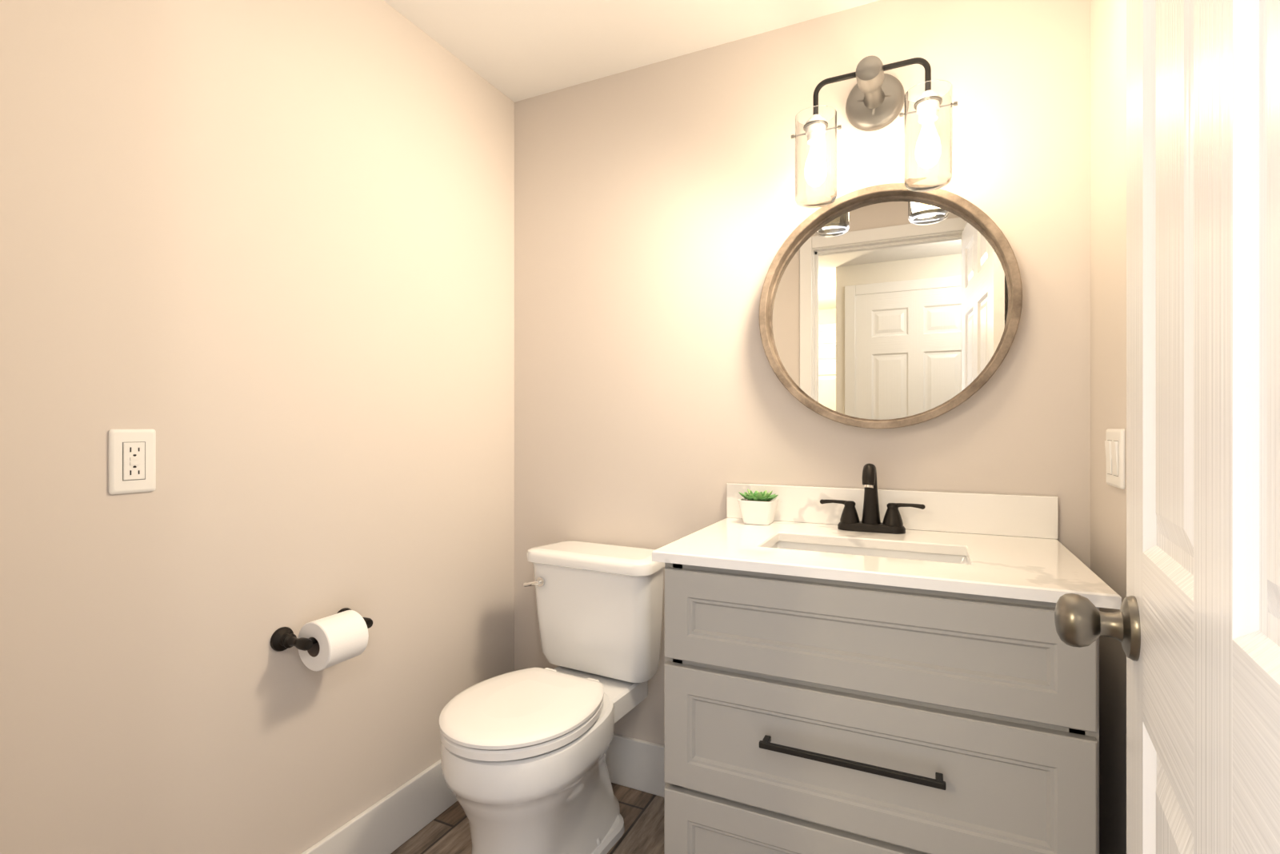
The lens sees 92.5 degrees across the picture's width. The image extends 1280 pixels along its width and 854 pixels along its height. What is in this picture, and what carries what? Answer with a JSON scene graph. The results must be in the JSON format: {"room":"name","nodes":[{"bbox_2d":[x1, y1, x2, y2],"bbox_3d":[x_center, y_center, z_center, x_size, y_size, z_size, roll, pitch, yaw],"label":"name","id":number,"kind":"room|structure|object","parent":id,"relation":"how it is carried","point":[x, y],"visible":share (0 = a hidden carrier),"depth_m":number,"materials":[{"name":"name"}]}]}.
{"room":"bathroom","nodes":[
{"label":"bathroom","id":0,"kind":"room"},
{"bbox_2d":[0,0,514,853],"bbox_3d":[-0.824,0.002,1.426,0.120,2.242,1.810,0,0,25],"label":"wall","id":1,"kind":"structure","parent":0,"point":[258,266],"depth_m":1.28,"materials":[{"name":"beige paint"}]},
{"bbox_2d":[108,429,155,494],"bbox_3d":[-0.908,0.061,1.098,0.009,0.114,0.071,0,0,25],"label":"outlet","id":2,"kind":"object","parent":1,"relation":"attached to","point":[131,461],"visible":1,"depth_m":1.09,"materials":[{"name":"white plastic"}]},
{"bbox_2d":[270,608,372,671],"bbox_3d":[-0.700,0.481,1.396,0.129,0.107,0.210,0,0,25],"label":"paper holder","id":3,"kind":"object","parent":1,"relation":"attached to","point":[342,635],"visible":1,"depth_m":1.35,"materials":[{"name":"white paper"}]},
{"bbox_2d":[301,760,457,853],"bbox_3d":[-0.763,1.047,1.397,0.014,0.152,1.570,0,0,25],"label":"baseboard","id":4,"kind":"structure","parent":1,"relation":"attached to","point":[394,820],"depth_m":1.62,"materials":[{"name":"white wood"}]},
{"bbox_2d":[390,783,663,853],"bbox_3d":[-0.034,1.153,1.051,1.868,0.060,1.810,0,0,25],"label":"floor","id":5,"kind":"structure","parent":0,"point":[447,831],"depth_m":1.70,"materials":[{"name":"brown wood"}]},
{"bbox_2d":[439,540,664,853],"bbox_3d":[-0.220,0.745,1.632,0.425,0.757,0.679,0,0,25],"label":"toilet","id":6,"kind":"object","parent":5,"relation":"on","point":[524,764],"visible":1,"depth_m":1.56,"materials":[{"name":"white ceramic"}]},
{"bbox_2d":[652,483,1121,853],"bbox_3d":[0.494,0.643,1.349,0.798,0.960,0.572,0,0,25],"label":"bathroom vanity","id":7,"kind":"object","parent":5,"relation":"on","point":[927,682],"visible":0.94,"depth_m":1.14,"materials":[{"name":"grey wood"}]},
{"bbox_2d":[737,488,778,525],"bbox_3d":[0.323,0.215,1.664,0.106,0.091,0.097,0,0,25],"label":"plant pot","id":8,"kind":"object","parent":7,"relation":"on","point":[757,507],"visible":1,"depth_m":1.63,"materials":[{"name":"white ceramic"}]},
{"bbox_2d":[820,464,925,534],"bbox_3d":[0.568,0.175,1.514,0.248,0.171,0.112,0,0,25],"label":"faucet","id":9,"kind":"object","parent":7,"relation":"on","point":[891,523],"visible":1,"depth_m":1.52,"materials":[{"name":"black metal"}]},
{"bbox_2d":[384,0,879,102],"bbox_3d":[-0.034,-1.149,1.051,1.868,0.060,1.810,0,0,25],"label":"ceiling","id":10,"kind":"structure","parent":0,"point":[515,50],"depth_m":1.73,"materials":[{"name":"white paint"}]},
{"bbox_2d":[514,0,1090,745],"bbox_3d":[0.328,0.002,1.815,1.628,2.242,0.120,0,0,25],"label":"wall","id":11,"kind":"structure","parent":0,"point":[660,216],"depth_m":1.77,"materials":[{"name":"beige paint"}]},
{"bbox_2d":[606,733,664,797],"bbox_3d":[0.299,1.047,1.754,1.600,0.152,0.014,0,0,25],"label":"baseboard","id":12,"kind":"structure","parent":11,"relation":"attached to","point":[634,764],"depth_m":1.89,"materials":[{"name":"white wood"}]},
{"bbox_2d":[790,55,957,207],"bbox_3d":[0.575,-0.743,1.521,0.376,0.364,0.198,0,0,25],"label":"sconce","id":13,"kind":"object","parent":11,"relation":"attached to","point":[878,98],"visible":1,"depth_m":1.48,"materials":[{"name":"glass"}]},
{"bbox_2d":[758,183,1022,428],"bbox_3d":[0.618,-0.305,1.577,0.620,0.620,0.056,0,0,25],"label":"mirror","id":14,"kind":"object","parent":11,"relation":"attached to","point":[891,306],"visible":1,"depth_m":1.58,"materials":[{"name":"brown wood"}]},
{"bbox_2d":[1090,0,1126,853],"bbox_3d":[0.755,0.002,0.676,0.120,2.242,1.810,0,0,25],"label":"wall","id":15,"kind":"structure","parent":0,"point":[1108,260],"depth_m":1.26,"materials":[{"name":"beige paint"}]},
{"bbox_2d":[1104,428,1124,489],"bbox_3d":[0.937,0.061,1.212,0.011,0.114,0.116,0,0,25],"label":"light switch","id":16,"kind":"object","parent":15,"relation":"attached to","point":[1114,444],"visible":0.98,"depth_m":1.19,"materials":[{"name":"white plastic"}]},
{"bbox_3d":[-0.397,0.002,0.288,1.628,2.242,0.120,0,0,25],"label":"wall","id":17,"kind":"structure","parent":0,"visible":0},
{"bbox_2d":[1054,0,1279,853],"bbox_3d":[0.388,0.102,0.389,0.178,2.018,0.721,0,0,31],"label":"door","id":18,"kind":"structure","parent":17,"relation":"in","point":[1192,624],"depth_m":0.42,"materials":[{"name":"white"}]}
]}

